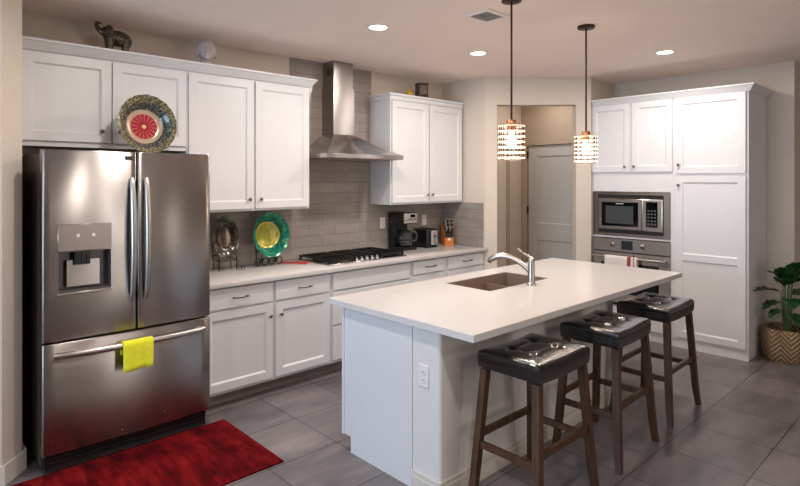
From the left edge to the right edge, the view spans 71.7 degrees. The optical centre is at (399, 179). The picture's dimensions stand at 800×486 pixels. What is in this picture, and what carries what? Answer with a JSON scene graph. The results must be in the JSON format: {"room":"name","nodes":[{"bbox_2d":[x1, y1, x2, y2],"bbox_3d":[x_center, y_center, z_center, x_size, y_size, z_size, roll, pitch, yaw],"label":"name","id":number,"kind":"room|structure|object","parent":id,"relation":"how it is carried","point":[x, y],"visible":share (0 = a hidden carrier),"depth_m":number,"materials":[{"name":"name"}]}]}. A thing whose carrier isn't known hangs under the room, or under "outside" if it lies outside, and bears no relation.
{"room":"kitchen","nodes":[
{"label":"kitchen","id":0,"kind":"room"},
{"bbox_2d":[0,0,21,465],"bbox_3d":[-2.414,0.260,3.347,0.122,2.780,0.895,0,0,-43],"label":"wall pier","id":1,"kind":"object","parent":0,"point":[10,10],"visible":1,"depth_m":3.06,"materials":[{"name":"paint"}]},
{"bbox_2d":[0,442,26,485],"bbox_3d":[-2.159,1.595,3.124,0.067,0.110,0.303,0,0,-16],"label":"baseboard","id":2,"kind":"object","parent":1,"relation":"attached to","point":[16,465],"visible":0.95,"depth_m":3.06,"materials":[{"name":"paint"}]},
{"bbox_2d":[22,11,520,268],"bbox_3d":[-0.453,0.260,5.713,5.960,2.780,0.130,0,0,-43],"label":"wall","id":3,"kind":"structure","parent":0,"point":[340,215],"depth_m":5.35,"materials":[{"name":"tile"}]},
{"bbox_2d":[22,48,185,152],"bbox_3d":[-2.073,-0.547,3.862,1.062,0.665,0.369,0,0,-43],"label":"upper cabinet","id":4,"kind":"object","parent":3,"relation":"attached to","point":[69,101],"visible":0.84,"depth_m":3.66,"materials":[{"name":"paint"}]},
{"bbox_2d":[94,21,131,50],"bbox_3d":[-1.992,-0.982,3.850,0.240,0.209,0.105,0,0,-43],"label":"elephant figurine","id":5,"kind":"object","parent":4,"relation":"on","point":[111,37],"visible":0.76,"depth_m":3.81,"materials":[{"name":"brown metal"}]},
{"bbox_2d":[172,71,308,212],"bbox_3d":[-1.285,-0.315,4.594,1.084,1.130,0.358,0,0,-43],"label":"upper cabinet","id":6,"kind":"object","parent":3,"relation":"attached to","point":[254,134],"visible":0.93,"depth_m":4.46,"materials":[{"name":"paint"}]},
{"bbox_2d":[22,36,317,87],"bbox_3d":[-1.649,-0.848,4.247,2.204,0.067,0.365,0,0,-43],"label":"crown molding","id":7,"kind":"structure","parent":6,"relation":"attached to","point":[32,43],"depth_m":3.94,"materials":[{"name":"paint"}]},
{"bbox_2d":[195,39,216,63],"bbox_3d":[-1.502,-0.985,4.304,0.181,0.223,0.159,0,0,32],"label":"head sculpture","id":8,"kind":"object","parent":6,"relation":"on","point":[205,49],"visible":0.86,"depth_m":4.24,"materials":[{"name":"white paint"}]},
{"bbox_2d":[309,60,402,161],"bbox_3d":[-0.472,-0.658,5.254,0.909,0.939,0.510,0,0,-43],"label":"range hood","id":9,"kind":"object","parent":3,"relation":"attached to","point":[337,142],"visible":0.92,"depth_m":5.26,"materials":[{"name":"silver metal"}]},
{"bbox_2d":[380,217,384,228],"bbox_3d":[-0.183,0.455,5.870,0.072,0.116,0.010,0,0,-43],"label":"wall outlet","id":10,"kind":"object","parent":3,"relation":"attached to","point":[382,220],"visible":1,"depth_m":5.87,"materials":[{"name":"plastic"}]},
{"bbox_2d":[368,92,463,108],"bbox_3d":[0.194,-0.839,5.997,1.124,0.064,0.339,0,0,-43],"label":"crown molding","id":11,"kind":"structure","parent":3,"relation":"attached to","point":[390,95],"depth_m":5.74,"materials":[{"name":"paint"}]},
{"bbox_2d":[370,99,461,204],"bbox_3d":[0.211,-0.310,6.000,1.092,1.120,0.358,0,0,-43],"label":"upper cabinet","id":12,"kind":"object","parent":3,"relation":"attached to","point":[428,137],"visible":0.99,"depth_m":5.77,"materials":[{"name":"paint"}]},
{"bbox_2d":[406,88,412,94],"bbox_3d":[0.099,-0.923,5.826,0.100,0.100,0.088,0,0,-43],"label":"figurine","id":13,"kind":"object","parent":12,"relation":"on","point":[409,92],"visible":0.71,"depth_m":5.80,"materials":[{"name":"ceramic"}]},
{"bbox_2d":[414,83,428,97],"bbox_3d":[0.234,-0.954,5.950,0.126,0.162,0.110,0,0,-23],"label":"wooden lantern","id":14,"kind":"object","parent":12,"relation":"on","point":[421,89],"visible":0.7,"depth_m":5.91,"materials":[{"name":"brown wood"}]},
{"bbox_2d":[422,215,425,224],"bbox_3d":[0.276,0.455,6.302,0.072,0.116,0.010,0,0,-43],"label":"wall outlet","id":15,"kind":"object","parent":3,"relation":"attached to","point":[423,216],"visible":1,"depth_m":6.29,"materials":[{"name":"plastic"}]},
{"bbox_2d":[507,149,509,265],"bbox_3d":[1.448,0.550,7.413,0.060,2.200,0.013,0,0,-43],"label":"trim","id":16,"kind":"structure","parent":3,"relation":"attached to","point":[508,161],"depth_m":7.41,"materials":[{"name":"paint"}]},
{"bbox_2d":[6,339,799,485],"bbox_3d":[1.329,1.700,2.894,12.500,0.100,10.000,0,0,-43],"label":"floor","id":17,"kind":"structure","parent":0,"point":[744,430],"depth_m":3.58,"materials":[{"name":"tile"}]},
{"bbox_2d":[22,149,209,473],"bbox_3d":[-1.867,0.734,3.643,0.962,1.808,0.909,0,0,-43],"label":"refrigerator","id":18,"kind":"object","parent":17,"relation":"on","point":[116,245],"visible":0.99,"depth_m":3.31,"materials":[{"name":"silver metal"}]},
{"bbox_2d":[120,336,153,372],"bbox_3d":[-1.574,1.041,3.321,0.173,0.182,0.065,0,0,-43],"label":"cloth","id":19,"kind":"object","parent":18,"relation":"hanging from","point":[138,353],"visible":1,"depth_m":3.30,"materials":[{"name":"yellow fabric"}]},
{"bbox_2d":[118,94,176,152],"bbox_3d":[-1.702,-0.376,3.719,0.376,0.399,0.143,0,0,-43],"label":"decorative plate","id":20,"kind":"object","parent":18,"relation":"on","point":[146,122],"visible":1,"depth_m":3.75,"materials":[{"name":"ceramic"}]},
{"bbox_2d":[11,419,283,485],"bbox_3d":[-1.499,1.637,3.000,1.522,0.023,0.770,0,0,-43],"label":"rug","id":21,"kind":"object","parent":17,"relation":"on","point":[218,453],"visible":1,"depth_m":3.19,"materials":[{"name":"red fabric"}]},
{"bbox_2d":[208,273,329,405],"bbox_3d":[-1.192,1.212,4.478,1.143,0.875,0.655,0,0,-43],"label":"base cabinet","id":22,"kind":"object","parent":17,"relation":"on","point":[270,334],"visible":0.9,"depth_m":4.25,"materials":[{"name":"paint"}]},
{"bbox_2d":[324,262,409,372],"bbox_3d":[-0.442,1.212,5.207,0.946,0.875,0.618,0,0,-43],"label":"base cabinet","id":23,"kind":"object","parent":17,"relation":"on","point":[377,277],"visible":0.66,"depth_m":4.82,"materials":[{"name":"paint"}]},
{"bbox_2d":[410,251,483,282],"bbox_3d":[0.318,1.212,5.896,1.103,0.875,0.655,0,0,-43],"label":"base cabinet","id":24,"kind":"object","parent":17,"relation":"on","point":[427,269],"visible":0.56,"depth_m":5.66,"materials":[{"name":"paint"}]},
{"bbox_2d":[210,243,487,289],"bbox_3d":[-0.435,0.754,5.193,3.225,0.037,0.648,0,0,-43],"label":"countertop","id":25,"kind":"structure","parent":24,"relation":"on","point":[227,276],"depth_m":4.66,"materials":[{"name":"white stone"}]},
{"bbox_2d":[212,243,244,271],"bbox_3d":[-1.407,0.626,4.543,0.223,0.222,0.147,0,0,-43],"label":"plate stand","id":26,"kind":"object","parent":25,"relation":"on","point":[218,260],"visible":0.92,"depth_m":4.51,"materials":[{"name":"metal"}]},
{"bbox_2d":[213,216,238,258],"bbox_3d":[-1.419,0.466,4.509,0.224,0.352,0.088,0,0,-43],"label":"decorative plate","id":27,"kind":"object","parent":26,"relation":"on","point":[225,230],"visible":1,"depth_m":4.52,"materials":[{"name":"metal"}]},
{"bbox_2d":[254,246,282,265],"bbox_3d":[-1.163,0.624,4.781,0.272,0.217,0.136,0,0,-43],"label":"plate stand","id":28,"kind":"object","parent":25,"relation":"on","point":[261,260],"visible":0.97,"depth_m":4.75,"materials":[{"name":"metal"}]},
{"bbox_2d":[253,212,289,256],"bbox_3d":[-1.125,0.466,4.774,0.336,0.382,0.131,0,0,-39],"label":"decorative plate","id":29,"kind":"object","parent":28,"relation":"on","point":[271,234],"visible":1,"depth_m":4.81,"materials":[{"name":"green ceramic"}]},
{"bbox_2d":[282,261,308,263],"bbox_3d":[-0.934,0.727,4.882,0.246,0.014,0.076,0,0,9],"label":"tongs","id":30,"kind":"object","parent":25,"relation":"on","point":[300,262],"visible":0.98,"depth_m":4.87,"materials":[{"name":"red plastic"}]},
{"bbox_2d":[297,247,406,265],"bbox_3d":[-0.442,0.710,5.229,0.925,0.052,0.505,0,0,-43],"label":"gas cooktop","id":31,"kind":"object","parent":25,"relation":"in","point":[338,257],"visible":1,"depth_m":5.12,"materials":[{"name":"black metal"}]},
{"bbox_2d":[388,211,417,250],"bbox_3d":[0.036,0.538,5.881,0.214,0.395,0.244,0,0,-43],"label":"coffee maker","id":32,"kind":"object","parent":25,"relation":"on","point":[399,237],"visible":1,"depth_m":5.83,"materials":[{"name":"black plastic"}]},
{"bbox_2d":[414,227,436,247],"bbox_3d":[0.290,0.632,6.101,0.165,0.206,0.253,0,0,-43],"label":"toaster","id":33,"kind":"object","parent":25,"relation":"on","point":[427,237],"visible":1,"depth_m":6.03,"materials":[{"name":"black plastic"}]},
{"bbox_2d":[441,218,453,244],"bbox_3d":[0.543,0.584,6.309,0.105,0.303,0.209,0,0,-11],"label":"knife block","id":34,"kind":"object","parent":25,"relation":"on","point":[447,235],"visible":1,"depth_m":6.25,"materials":[{"name":"orange wood"}]},
{"bbox_2d":[342,299,612,485],"bbox_3d":[0.619,1.212,3.765,1.913,0.877,0.818,0,0,-43],"label":"base cabinet","id":35,"kind":"object","parent":17,"relation":"on","point":[411,432],"visible":0.46,"depth_m":3.09,"materials":[{"name":"paint"}]},
{"bbox_2d":[419,363,428,388],"bbox_3d":[0.123,1.028,2.907,0.010,0.116,0.072,0,0,-43],"label":"wall outlet","id":36,"kind":"object","parent":35,"relation":"attached to","point":[423,369],"visible":1,"depth_m":2.90,"materials":[{"name":"plastic"}]},
{"bbox_2d":[329,258,681,342],"bbox_3d":[0.896,0.754,3.934,2.591,0.037,1.161,0,0,-43],"label":"countertop","id":37,"kind":"structure","parent":35,"relation":"on","point":[472,315],"depth_m":3.46,"materials":[{"name":"white stone"}]},
{"bbox_2d":[447,272,546,290],"bbox_3d":[0.723,0.865,4.055,0.721,0.250,0.394,0,0,-43],"label":"sink","id":38,"kind":"object","parent":37,"relation":"in","point":[501,280],"visible":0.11,"depth_m":4.27,"materials":[{"name":"metal"}]},
{"bbox_2d":[487,248,535,285],"bbox_3d":[0.792,0.608,3.957,0.360,0.255,0.073,0,0,28],"label":"kitchen faucet","id":39,"kind":"object","parent":37,"relation":"on","point":[530,269],"visible":1,"depth_m":3.90,"materials":[{"name":"silver metal"}]},
{"bbox_2d":[469,333,598,485],"bbox_3d":[0.699,1.258,2.884,0.579,0.785,0.433,0,0,-43],"label":"bar stool","id":40,"kind":"object","parent":17,"relation":"on","point":[536,359],"visible":1,"depth_m":2.83,"materials":[{"name":"brown wood"}]},
{"bbox_2d":[477,333,589,384],"bbox_3d":[0.699,0.917,2.884,0.480,0.105,0.366,0,0,-43],"label":"cushion","id":41,"kind":"object","parent":40,"relation":"on","point":[537,359],"depth_m":2.78,"materials":[{"name":"black leather"}]},
{"bbox_2d":[552,310,658,475],"bbox_3d":[1.282,1.258,3.448,0.433,0.785,0.579,0,0,45],"label":"bar stool","id":42,"kind":"object","parent":17,"relation":"on","point":[613,330],"visible":1,"depth_m":3.38,"materials":[{"name":"brown wood"}]},
{"bbox_2d":[560,310,650,348],"bbox_3d":[1.282,0.917,3.448,0.366,0.105,0.480,0,0,45],"label":"cushion","id":43,"kind":"object","parent":42,"relation":"on","point":[613,330],"depth_m":3.34,"materials":[{"name":"black leather"}]},
{"bbox_2d":[591,99,674,345],"bbox_3d":[2.604,0.393,5.998,0.622,2.515,0.888,0,0,-43],"label":"tall cabinet","id":44,"kind":"object","parent":17,"relation":"on","point":[635,142],"visible":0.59,"depth_m":5.75,"materials":[{"name":"paint"}]},
{"bbox_2d":[592,237,670,304],"bbox_3d":[2.584,0.979,5.979,0.627,0.706,0.812,0,0,-43],"label":"wall oven","id":45,"kind":"object","parent":44,"relation":"in","point":[656,255],"visible":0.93,"depth_m":5.72,"materials":[{"name":"silver metal"}]},
{"bbox_2d":[604,254,637,267],"bbox_3d":[2.320,0.919,5.817,0.049,0.244,0.346,0,0,-43],"label":"dish towel","id":46,"kind":"object","parent":45,"relation":"hanging from","point":[608,259],"visible":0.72,"depth_m":5.80,"materials":[{"name":"white fabric"}]},
{"bbox_2d":[593,191,670,239],"bbox_3d":[2.537,0.359,5.934,0.398,0.469,0.812,0,0,-43],"label":"microwave","id":47,"kind":"object","parent":44,"relation":"in","point":[643,214],"visible":1,"depth_m":5.78,"materials":[{"name":"silver metal"}]},
{"bbox_2d":[594,234,670,241],"bbox_3d":[2.626,0.608,6.018,0.563,0.020,0.815,0,0,-43],"label":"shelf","id":48,"kind":"object","parent":44,"relation":"attached to","point":[595,235],"depth_m":5.82,"materials":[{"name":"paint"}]},
{"bbox_2d":[591,82,772,106],"bbox_3d":[2.854,-0.841,5.729,0.619,0.067,1.560,0,0,-43],"label":"crown molding","id":49,"kind":"structure","parent":44,"relation":"attached to","point":[753,87],"depth_m":5.37,"materials":[{"name":"paint"}]},
{"bbox_2d":[609,292,700,428],"bbox_3d":[1.860,1.258,4.030,0.579,0.785,0.433,0,0,-44],"label":"bar stool","id":50,"kind":"object","parent":17,"relation":"on","point":[666,309],"visible":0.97,"depth_m":3.92,"materials":[{"name":"black leather"}]},
{"bbox_2d":[616,292,693,321],"bbox_3d":[1.860,0.917,4.030,0.480,0.105,0.366,0,0,-44],"label":"cushion","id":51,"kind":"object","parent":50,"relation":"on","point":[652,306],"depth_m":3.92,"materials":[{"name":"black leather"}]},
{"bbox_2d":[674,91,765,361],"bbox_3d":[3.132,0.393,5.441,0.615,2.515,0.645,0,0,-43],"label":"tall cabinet","id":52,"kind":"object","parent":17,"relation":"on","point":[720,139],"visible":0.98,"depth_m":5.23,"materials":[{"name":"paint"}]},
{"bbox_2d":[754,262,799,364],"bbox_3d":[3.607,1.181,5.065,0.563,0.938,0.520,0,0,-43],"label":"potted plant","id":53,"kind":"object","parent":17,"relation":"on","point":[780,342],"visible":1,"depth_m":5.01,"materials":[{"name":"green plant"}]},
{"bbox_2d":[760,322,799,364],"bbox_3d":[3.556,1.502,5.102,0.384,0.295,0.394,0,0,-43],"label":"basket","id":54,"kind":"object","parent":17,"relation":"on","point":[780,343],"depth_m":5.00,"materials":[{"name":"beige wicker"}]},
{"bbox_2d":[22,0,799,83],"bbox_3d":[1.329,-1.180,2.894,12.500,0.100,10.000,0,0,-43],"label":"ceiling","id":55,"kind":"structure","parent":0,"point":[425,40],"depth_m":4.24,"materials":[{"name":"paint"}]},
{"bbox_2d":[366,24,389,30],"bbox_3d":[-0.163,-1.126,4.091,0.184,0.006,0.184,0,0,-43],"label":"recessed light","id":56,"kind":"object","parent":55,"relation":"in","point":[374,27],"visible":1,"depth_m":4.09,"materials":[{"name":"plastic"}]},
{"bbox_2d":[468,51,487,55],"bbox_3d":[0.694,-1.126,4.929,0.184,0.006,0.184,0,0,-43],"label":"recessed light","id":57,"kind":"object","parent":55,"relation":"in","point":[473,53],"visible":1,"depth_m":4.93,"materials":[{"name":"plastic"}]},
{"bbox_2d":[463,8,509,22],"bbox_3d":[0.597,-1.125,3.805,0.250,0.009,0.210,0,0,-43],"label":"ceiling vent","id":58,"kind":"object","parent":55,"relation":"in","point":[487,15],"visible":0.99,"depth_m":3.79,"materials":[{"name":"plastic"}]},
{"bbox_2d":[498,0,524,159],"bbox_3d":[0.696,-0.627,3.459,0.166,1.004,0.166,0,0,-43],"label":"pendant light","id":59,"kind":"object","parent":55,"relation":"hanging from","point":[511,142],"visible":1,"depth_m":3.45,"materials":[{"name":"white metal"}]},
{"bbox_2d":[574,24,597,162],"bbox_3d":[1.366,-0.626,4.067,0.166,1.005,0.166,0,0,-43],"label":"pendant light","id":60,"kind":"object","parent":55,"relation":"hanging from","point":[585,135],"visible":1,"depth_m":4.05,"materials":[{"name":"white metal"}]},
{"bbox_2d":[654,50,676,54],"bbox_3d":[2.339,-1.126,4.891,0.184,0.006,0.184,0,0,-43],"label":"recessed light","id":61,"kind":"object","parent":55,"relation":"in","point":[662,52],"visible":1,"depth_m":4.89,"materials":[{"name":"plastic"}]},
{"bbox_2d":[442,77,485,269],"bbox_3d":[0.752,0.260,6.336,0.130,2.780,0.629,0,0,-43],"label":"wall","id":62,"kind":"structure","parent":0,"point":[471,92],"depth_m":6.20,"materials":[{"name":"paint"}]},
{"bbox_2d":[486,77,496,269],"bbox_3d":[1.002,0.260,6.156,0.124,2.780,0.151,0,0,0],"label":"wall","id":63,"kind":"structure","parent":0,"point":[491,82],"depth_m":6.08,"materials":[{"name":"paint"}]},
{"bbox_2d":[497,77,590,261],"bbox_3d":[1.583,0.260,6.145,1.037,2.780,0.131,0,0,0],"label":"wall","id":64,"kind":"structure","parent":0,"point":[581,172],"depth_m":6.08,"materials":[{"name":"paint"}]},
{"bbox_2d":[521,106,571,261],"bbox_3d":[2.158,0.260,7.198,0.120,2.780,1.298,0,0,-43],"label":"wall","id":65,"kind":"structure","parent":0,"point":[540,122],"depth_m":7.41,"materials":[{"name":"paint"}]},
{"bbox_2d":[523,137,571,262],"bbox_3d":[2.011,0.550,7.255,0.014,2.200,0.945,0,0,-43],"label":"trim","id":66,"kind":"structure","parent":65,"relation":"attached to","point":[563,140],"depth_m":7.55,"materials":[{"name":"paint"}]},
{"bbox_2d":[527,144,571,260],"bbox_3d":[2.024,0.590,7.278,0.066,2.100,0.804,0,0,-43],"label":"door","id":67,"kind":"structure","parent":65,"relation":"in","point":[549,209],"depth_m":7.32,"materials":[{"name":"paint"}]},
{"bbox_2d":[591,79,613,99],"bbox_3d":[2.286,0.260,6.371,0.585,2.780,0.080,0,0,-43],"label":"wall","id":68,"kind":"structure","parent":0,"point":[599,89],"depth_m":6.33,"materials":[{"name":"paint"}]},
{"bbox_2d":[614,61,796,323],"bbox_3d":[3.141,0.260,5.960,0.100,2.780,1.850,0,0,-43],"label":"wall","id":69,"kind":"structure","parent":0,"point":[781,103],"depth_m":5.36,"materials":[{"name":"paint"}]},
{"bbox_2d":[797,63,799,313],"bbox_3d":[4.754,0.260,6.274,2.679,2.780,0.100,0,0,-43],"label":"wall","id":70,"kind":"structure","parent":0,"point":[798,64],"depth_m":5.37,"materials":[{"name":"paint"}]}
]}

